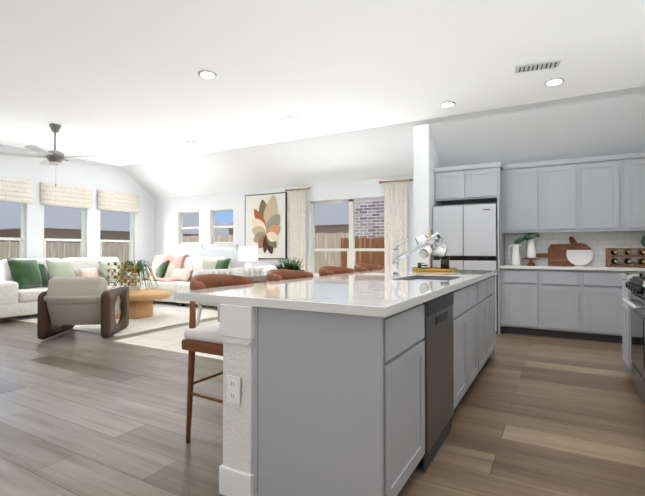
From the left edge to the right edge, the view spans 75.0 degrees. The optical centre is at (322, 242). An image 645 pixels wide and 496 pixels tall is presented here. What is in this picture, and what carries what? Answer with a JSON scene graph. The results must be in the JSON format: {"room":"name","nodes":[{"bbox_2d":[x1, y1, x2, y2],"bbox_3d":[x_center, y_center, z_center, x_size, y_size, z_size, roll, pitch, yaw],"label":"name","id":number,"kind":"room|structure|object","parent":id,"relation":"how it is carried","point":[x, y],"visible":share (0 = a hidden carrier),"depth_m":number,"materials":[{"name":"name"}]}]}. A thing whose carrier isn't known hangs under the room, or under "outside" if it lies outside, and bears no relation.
{"room":"open-plan kitchen","nodes":[
{"label":"open-plan kitchen","id":0,"kind":"room"},
{"bbox_2d":[0,144,154,266],"bbox_3d":[-6.632,-0.311,5.792,0.160,3.100,10.160,-1,-1,29],"label":"wall","id":1,"kind":"structure","parent":0,"point":[107,177],"depth_m":8.73,"materials":[{"name":"white paint"}]},
{"bbox_2d":[0,177,32,203],"bbox_3d":[-5.620,-0.947,7.361,0.047,0.423,0.992,-1,-1,29],"label":"blind","id":2,"kind":"object","parent":1,"relation":"attached to","point":[16,190],"visible":1,"depth_m":7.55,"materials":[{"name":"fabric"}]},
{"bbox_2d":[0,197,384,272],"bbox_3d":[-2.696,0.015,6.543,6.210,2.030,5.230,-1,-1,29],"label":"window frames","id":3,"kind":"structure","parent":1,"relation":"in","point":[351,250],"depth_m":8.64,"materials":[{"name":"white plastic"}]},
{"bbox_2d":[40,182,91,208],"bbox_3d":[-5.064,-0.931,8.345,0.047,0.423,0.992,-1,-1,29],"label":"blind","id":4,"kind":"object","parent":3,"relation":"attached to","point":[66,196],"visible":0.96,"depth_m":8.31,"materials":[{"name":"fabric"}]},
{"bbox_2d":[97,190,138,212],"bbox_3d":[-4.507,-0.916,9.328,0.047,0.423,0.992,-1,-1,29],"label":"blind","id":5,"kind":"object","parent":3,"relation":"attached to","point":[117,201],"visible":1,"depth_m":9.29,"materials":[{"name":"fabric"}]},
{"bbox_2d":[238,246,257,266],"bbox_3d":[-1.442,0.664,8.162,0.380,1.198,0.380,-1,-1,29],"label":"table lamp","id":6,"kind":"object","parent":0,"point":[248,253],"visible":0.46,"depth_m":8.02,"materials":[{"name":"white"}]},
{"bbox_2d":[0,317,644,495],"bbox_3d":[-1.940,1.258,3.207,10.850,0.120,10.320,-1,-1,29],"label":"floor","id":7,"kind":"structure","parent":0,"point":[82,413],"depth_m":2.77,"materials":[{"name":"brown wood"}]},
{"bbox_2d":[4,301,217,336],"bbox_3d":[-3.320,1.263,7.715,3.230,0.012,3.230,-1,-1,29],"label":"living room rug","id":8,"kind":"object","parent":7,"relation":"on","point":[166,314],"visible":0.35,"depth_m":6.83,"materials":[{"name":"beige carpet"}]},
{"bbox_2d":[37,277,128,339],"bbox_3d":[-3.191,0.832,5.700,0.805,0.781,0.920,0,-1,-8],"label":"accent chair","id":9,"kind":"object","parent":8,"relation":"on","point":[66,303],"visible":1,"depth_m":5.35,"materials":[{"name":"beige fabric"}]},
{"bbox_2d":[0,254,231,322],"bbox_3d":[-3.655,0.739,7.781,2.970,1.036,3.660,-1,-1,29],"label":"sofa","id":10,"kind":"object","parent":8,"relation":"on","point":[24,282],"visible":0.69,"depth_m":7.91,"materials":[{"name":"white fabric"}]},
{"bbox_2d":[142,254,189,281],"bbox_3d":[-3.431,0.534,9.130,1.016,0.584,0.630,-1,-1,29],"label":"pillows","id":11,"kind":"object","parent":10,"relation":"on","point":[168,268],"depth_m":9.10,"materials":[{"name":"pink fabric"}]},
{"bbox_2d":[107,260,170,318],"bbox_3d":[-3.159,0.771,7.224,1.440,0.955,1.141,-1,-1,29],"label":"coffee table","id":12,"kind":"object","parent":8,"relation":"on","point":[142,298],"visible":0.88,"depth_m":7.04,"materials":[{"name":"brown wood"}]},
{"bbox_2d":[127,285,146,289],"bbox_3d":[-3.297,0.786,7.428,0.355,0.065,0.307,-1,-1,29],"label":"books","id":13,"kind":"object","parent":12,"relation":"on","point":[137,287],"depth_m":7.33,"materials":[{"name":"white paper"}]},
{"bbox_2d":[113,319,222,360],"bbox_3d":[-0.514,1.236,6.014,2.890,0.012,3.430,-1,-1,29],"label":"dining rug","id":14,"kind":"object","parent":7,"relation":"on","point":[169,340],"visible":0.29,"depth_m":5.20,"materials":[{"name":"beige carpet"}]},
{"bbox_2d":[193,269,238,326],"bbox_3d":[-1.475,0.801,5.915,0.619,0.847,0.723,-1,-1,29],"label":"dining chair","id":15,"kind":"object","parent":14,"relation":"on","point":[220,271],"visible":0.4,"depth_m":6.05,"materials":[{"name":"white fabric"}]},
{"bbox_2d":[232,267,267,276],"bbox_3d":[-1.135,0.811,6.515,0.619,0.847,0.723,-1,-1,29],"label":"dining chair","id":16,"kind":"object","parent":14,"relation":"on","point":[251,271],"visible":0.23,"depth_m":6.72,"materials":[{"name":"white fabric"}]},
{"bbox_2d":[261,266,283,270],"bbox_3d":[-0.796,0.820,7.116,0.619,0.847,0.723,-1,-1,29],"label":"dining chair","id":17,"kind":"object","parent":14,"relation":"on","point":[268,268],"visible":0.15,"depth_m":7.29,"materials":[{"name":"white fabric"}]},
{"bbox_2d":[251,256,318,282],"bbox_3d":[-0.439,0.703,6.043,1.000,1.053,1.900,-1,-1,29],"label":"dining table","id":18,"kind":"object","parent":14,"relation":"on","point":[290,265],"visible":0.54,"depth_m":6.11,"materials":[{"name":"brown wood"}]},
{"bbox_2d":[270,256,304,270],"bbox_3d":[-0.490,0.332,6.223,0.508,0.305,0.554,-1,-1,29],"label":"plant","id":19,"kind":"object","parent":18,"relation":"on","point":[290,265],"depth_m":6.13,"materials":[{"name":"green plant"}]},
{"bbox_2d":[182,274,254,442],"bbox_3d":[-0.572,0.691,2.568,0.460,0.988,0.515,-1,-1,29],"label":"bar stool","id":20,"kind":"object","parent":7,"relation":"on","point":[206,338],"visible":0.5,"depth_m":2.49,"materials":[{"name":"brown wood"}]},
{"bbox_2d":[267,269,313,281],"bbox_3d":[-0.198,0.701,3.230,0.460,0.988,0.515,-1,-1,29],"label":"bar stool","id":21,"kind":"object","parent":7,"relation":"on","point":[278,274],"visible":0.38,"depth_m":3.40,"materials":[{"name":"brown leather"}]},
{"bbox_2d":[319,266,354,275],"bbox_3d":[0.196,0.712,3.926,0.460,0.988,0.515,-1,-1,29],"label":"bar stool","id":22,"kind":"object","parent":7,"relation":"on","point":[327,270],"visible":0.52,"depth_m":4.10,"materials":[{"name":"brown leather"}]},
{"bbox_2d":[214,274,495,495],"bbox_3d":[0.674,0.753,3.213,0.813,0.890,3.299,-1,-1,29],"label":"kitchen island","id":23,"kind":"object","parent":7,"relation":"on","point":[352,384],"depth_m":1.85,"materials":[{"name":"grey wood"}]},
{"bbox_2d":[227,375,239,404],"bbox_3d":[-0.412,0.676,1.936,0.080,0.125,0.006,-1,-1,29],"label":"outlet plate","id":24,"kind":"object","parent":23,"relation":"attached to","point":[233,381],"depth_m":1.93,"materials":[{"name":"white plastic"}]},
{"bbox_2d":[174,266,497,317],"bbox_3d":[0.547,0.290,3.303,1.150,0.040,3.290,-1,-1,29],"label":"island countertop","id":25,"kind":"structure","parent":23,"relation":"on","point":[373,291],"depth_m":2.18,"materials":[{"name":"white stone"}]},
{"bbox_2d":[390,234,441,277],"bbox_3d":[0.735,0.101,3.341,0.391,0.338,0.072,-1,-1,29],"label":"faucet","id":26,"kind":"object","parent":25,"relation":"on","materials":[{"name":"silver metal"}]},
{"bbox_2d":[418,256,449,268],"bbox_3d":[1.139,0.204,4.333,0.297,0.140,0.270,-1,-1,29],"label":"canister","id":27,"kind":"object","parent":25,"relation":"on","point":[444,260],"depth_m":4.32,"materials":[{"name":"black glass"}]},
{"bbox_2d":[412,267,457,271],"bbox_3d":[1.158,0.271,4.343,0.464,0.028,0.464,-1,-1,29],"label":"tray","id":28,"kind":"object","parent":25,"relation":"on","point":[416,269],"depth_m":4.18,"materials":[{"name":"wood"}]},
{"bbox_2d":[410,274,461,281],"bbox_3d":[0.830,0.392,3.262,0.434,0.234,0.724,-1,-1,29],"label":"sink","id":29,"kind":"object","parent":25,"relation":"in","point":[417,277],"depth_m":3.58,"materials":[{"name":"silver metal"}]},
{"bbox_2d":[354,264,383,271],"bbox_3d":[0.575,0.723,4.596,0.460,0.988,0.515,-1,-1,29],"label":"bar stool","id":30,"kind":"object","parent":7,"relation":"on","point":[362,267],"visible":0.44,"depth_m":4.77,"materials":[{"name":"brown leather"}]},
{"bbox_2d":[433,204,497,332],"bbox_3d":[2.151,0.353,6.209,0.860,1.765,0.691,-1,-1,29],"label":"fridge","id":31,"kind":"object","parent":7,"relation":"on","point":[468,234],"visible":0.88,"depth_m":5.87,"materials":[{"name":"silver metal"}]},
{"bbox_2d":[498,268,541,335],"bbox_3d":[2.799,0.796,5.912,0.485,0.889,0.632,-1,-1,29],"label":"base cabinet","id":32,"kind":"object","parent":7,"relation":"on","point":[519,289],"depth_m":5.65,"materials":[{"name":"grey wood"}]},
{"bbox_2d":[498,264,644,271],"bbox_3d":[3.758,0.322,5.363,2.712,0.040,0.657,-1,-1,29],"label":"countertop","id":33,"kind":"structure","parent":32,"relation":"on","point":[561,267],"depth_m":5.38,"materials":[{"name":"white stone"}]},
{"bbox_2d":[641,235,644,246],"bbox_3d":[4.174,-0.037,5.156,0.424,0.669,0.334,-1,-1,29],"label":"plant","id":34,"kind":"object","parent":33,"relation":"on","point":[643,238],"depth_m":5.26,"materials":[{"name":"green plant"}]},
{"bbox_2d":[542,268,581,339],"bbox_3d":[3.210,0.792,5.679,0.460,0.889,0.632,-1,-1,29],"label":"base cabinet","id":35,"kind":"object","parent":7,"relation":"on","point":[561,291],"depth_m":5.41,"materials":[{"name":"grey wood"}]},
{"bbox_2d":[582,272,625,342],"bbox_3d":[3.613,0.788,5.451,0.465,0.889,0.632,-1,-1,29],"label":"base cabinet","id":36,"kind":"object","parent":7,"relation":"on","point":[602,297],"depth_m":5.19,"materials":[{"name":"grey wood"}]},
{"bbox_2d":[622,277,631,372],"bbox_3d":[2.972,0.758,3.528,0.682,0.890,0.280,-1,-1,29],"label":"base cabinet","id":37,"kind":"object","parent":7,"relation":"on","point":[626,321],"depth_m":3.72,"materials":[{"name":"grey wood"}]},
{"bbox_2d":[621,273,639,280],"bbox_3d":[3.012,0.294,3.612,0.688,0.040,0.485,-1,-1,29],"label":"countertop","id":38,"kind":"structure","parent":37,"relation":"on","point":[629,275],"depth_m":3.68,"materials":[{"name":"white stone"}]},
{"bbox_2d":[622,273,644,404],"bbox_3d":[2.678,0.704,3.080,0.718,0.925,0.730,-1,-1,29],"label":"range","id":39,"kind":"object","parent":7,"relation":"on","point":[634,285],"visible":1,"depth_m":3.18,"materials":[{"name":"silver metal"}]},
{"bbox_2d":[0,0,644,198],"bbox_3d":[-1.940,-1.499,3.250,10.850,0.844,10.320,-1,-1,29],"label":"ceiling","id":40,"kind":"structure","parent":0,"point":[359,89],"depth_m":4.74,"materials":[{"name":"white paint"}]},
{"bbox_2d":[0,123,101,186],"bbox_3d":[-3.948,-1.292,6.281,1.400,0.920,1.354,-1,-1,29],"label":"ceiling fan","id":41,"kind":"object","parent":40,"relation":"hanging from","point":[55,157],"visible":1,"depth_m":6.15,"materials":[{"name":"silver metal"}]},
{"bbox_2d":[186,141,197,144],"bbox_3d":[-2.250,-1.730,7.266,0.195,0.015,0.195,0,-1,-15],"label":"recessed light","id":42,"kind":"object","parent":40,"relation":"in","point":[188,142],"depth_m":7.22,"materials":[{"name":"white"}]},
{"bbox_2d":[198,70,216,78],"bbox_3d":[-1.213,-1.774,4.429,0.195,0.015,0.195,0,-1,-15],"label":"recessed light","id":43,"kind":"object","parent":40,"relation":"in","point":[207,74],"depth_m":4.41,"materials":[{"name":"white"}]},
{"bbox_2d":[284,116,297,120],"bbox_3d":[-0.442,-1.751,5.934,0.195,0.015,0.195,0,-1,-15],"label":"recessed light","id":44,"kind":"object","parent":40,"relation":"in","point":[290,118],"depth_m":5.90,"materials":[{"name":"white"}]},
{"bbox_2d":[439,101,455,106],"bbox_3d":[1.588,-1.760,5.338,0.195,0.015,0.195,0,-1,-15],"label":"recessed light","id":45,"kind":"object","parent":40,"relation":"in","point":[448,103],"depth_m":5.32,"materials":[{"name":"white"}]},
{"bbox_2d":[514,59,560,73],"bbox_3d":[2.158,-1.776,4.234,0.400,0.018,0.180,0,-1,21],"label":"ceiling vent","id":46,"kind":"object","parent":40,"relation":"in","point":[537,66],"visible":0.98,"depth_m":4.21,"materials":[{"name":"white metal"}]},
{"bbox_2d":[544,78,564,85],"bbox_3d":[2.550,-1.771,4.622,0.195,0.015,0.195,0,-1,-15],"label":"recessed light","id":47,"kind":"object","parent":40,"relation":"in","point":[555,81],"depth_m":4.60,"materials":[{"name":"white"}]},
{"bbox_2d":[155,176,496,271],"bbox_3d":[0.560,-0.282,7.653,10.850,3.100,0.160,-1,-1,29],"label":"wall","id":48,"kind":"structure","parent":0,"point":[166,209],"depth_m":8.85,"materials":[{"name":"white paint"}]},
{"bbox_2d":[245,192,286,258],"bbox_3d":[-1.163,-0.336,8.498,1.040,1.325,0.059,-1,-1,29],"label":"picture","id":49,"kind":"object","parent":48,"relation":"attached to","point":[266,224],"visible":0.96,"depth_m":8.45,"materials":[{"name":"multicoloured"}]},
{"bbox_2d":[285,187,309,190],"bbox_3d":[-0.469,-1.030,8.099,0.560,0.040,0.092,-1,-1,29],"label":"curtain rod","id":50,"kind":"object","parent":48,"relation":"attached to","point":[308,188],"visible":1,"depth_m":8.05,"materials":[{"name":"gold metal"}]},
{"bbox_2d":[289,190,305,269],"bbox_3d":[-0.481,0.129,8.060,0.374,2.250,0.072,-1,-1,29],"label":"curtain","id":51,"kind":"object","parent":50,"relation":"hanging from","point":[297,224],"visible":0.54,"depth_m":8.05,"materials":[{"name":"fabric"}]},
{"bbox_2d":[379,179,412,183],"bbox_3d":[1.250,-1.046,7.127,0.590,0.040,0.092,-1,-1,29],"label":"curtain rod","id":52,"kind":"object","parent":48,"relation":"attached to","point":[405,180],"visible":1,"depth_m":7.09,"materials":[{"name":"gold metal"}]},
{"bbox_2d":[384,182,406,268],"bbox_3d":[1.238,0.114,7.088,0.404,2.250,0.072,-1,-1,29],"label":"curtain","id":53,"kind":"object","parent":52,"relation":"hanging from","point":[395,214],"visible":0.56,"depth_m":7.10,"materials":[{"name":"fabric"}]},
{"bbox_2d":[434,165,469,203],"bbox_3d":[2.005,-0.869,6.408,0.450,0.494,0.596,-1,-1,29],"label":"upper cabinet","id":54,"kind":"object","parent":48,"relation":"attached to","point":[449,182],"depth_m":6.16,"materials":[{"name":"grey wood"}]},
{"bbox_2d":[466,162,501,203],"bbox_3d":[2.399,-0.873,6.185,0.455,0.494,0.596,-1,-1,29],"label":"upper cabinet","id":55,"kind":"object","parent":48,"relation":"attached to","point":[484,180],"depth_m":5.93,"materials":[{"name":"grey wood"}]},
{"bbox_2d":[502,160,549,231],"bbox_3d":[2.905,-0.640,6.031,0.575,0.965,0.359,-1,-1,29],"label":"upper cabinet","id":56,"kind":"object","parent":48,"relation":"attached to","point":[525,186],"depth_m":5.88,"materials":[{"name":"grey wood"}]},
{"bbox_2d":[550,158,581,231],"bbox_3d":[3.282,-0.643,5.818,0.449,0.965,0.359,-1,-1,29],"label":"upper cabinet","id":57,"kind":"object","parent":48,"relation":"attached to","point":[565,174],"depth_m":5.64,"materials":[{"name":"grey wood"}]},
{"bbox_2d":[582,154,625,231],"bbox_3d":[3.680,-0.647,5.593,0.465,0.965,0.359,-1,-1,29],"label":"upper cabinet","id":58,"kind":"object","parent":48,"relation":"attached to","point":[601,175],"depth_m":5.44,"materials":[{"name":"grey wood"}]},
{"bbox_2d":[622,152,644,231],"bbox_3d":[4.124,-0.650,5.342,0.555,0.965,0.359,-1,-1,29],"label":"upper cabinet","id":59,"kind":"object","parent":48,"relation":"attached to","point":[633,164],"depth_m":5.28,"materials":[{"name":"grey wood"}]},
{"bbox_2d":[413,124,443,266],"bbox_3d":[1.641,-0.276,6.445,0.220,3.050,0.880,-1,-1,29],"label":"wall","id":60,"kind":"structure","parent":0,"point":[426,160],"depth_m":6.08,"materials":[{"name":"white paint"}]},
{"label":"outside","id":61,"kind":"structure","parent":0,"visible":0},
{"bbox_3d":[-1.405,2.103,17.826,100.000,0.150,90.000,-1,-1,29],"label":"ground","id":62,"kind":"structure","parent":61,"visible":0},
{"bbox_2d":[0,241,128,267],"bbox_3d":[-8.607,0.924,10.428,0.060,1.975,22.000,-1,-1,29],"label":"fence","id":63,"kind":"object","parent":62,"relation":"on","point":[61,250],"visible":0.12,"depth_m":12.30,"materials":[{"name":"brown wood"}]},
{"bbox_2d":[0,201,228,243],"bbox_3d":[-14.006,-1.446,25.869,13.000,7.200,13.300,-1,-1,29],"label":"house","id":64,"kind":"structure","parent":62,"relation":"on","point":[61,222],"depth_m":19.59,"materials":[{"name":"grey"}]},
{"bbox_2d":[183,232,348,272],"bbox_3d":[-2.298,0.840,13.319,7.700,2.235,0.060,-1,-1,29],"label":"fence","id":65,"kind":"object","parent":62,"relation":"on","point":[328,240],"visible":0.08,"depth_m":11.96,"materials":[{"name":"brown wood"}]},
{"bbox_2d":[222,202,348,234],"bbox_3d":[1.691,-1.146,25.893,12.300,6.600,9.800,-1,-1,29],"label":"house","id":66,"kind":"structure","parent":62,"relation":"on","point":[331,217],"depth_m":21.71,"materials":[{"name":"brown"}]},
{"bbox_2d":[341,237,384,268],"bbox_3d":[1.757,0.879,9.417,3.000,2.034,0.060,-1,-1,29],"label":"gate","id":67,"kind":"object","parent":62,"relation":"on","point":[371,257],"visible":0.1,"depth_m":9.81,"materials":[{"name":"brown wood"}]},
{"bbox_2d":[355,200,383,237],"bbox_3d":[6.168,-0.988,10.491,9.550,5.800,5.400,-1,-1,29],"label":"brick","id":68,"kind":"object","parent":62,"relation":"on","point":[369,219],"depth_m":10.22,"materials":[{"name":"grey brick"}]}
]}

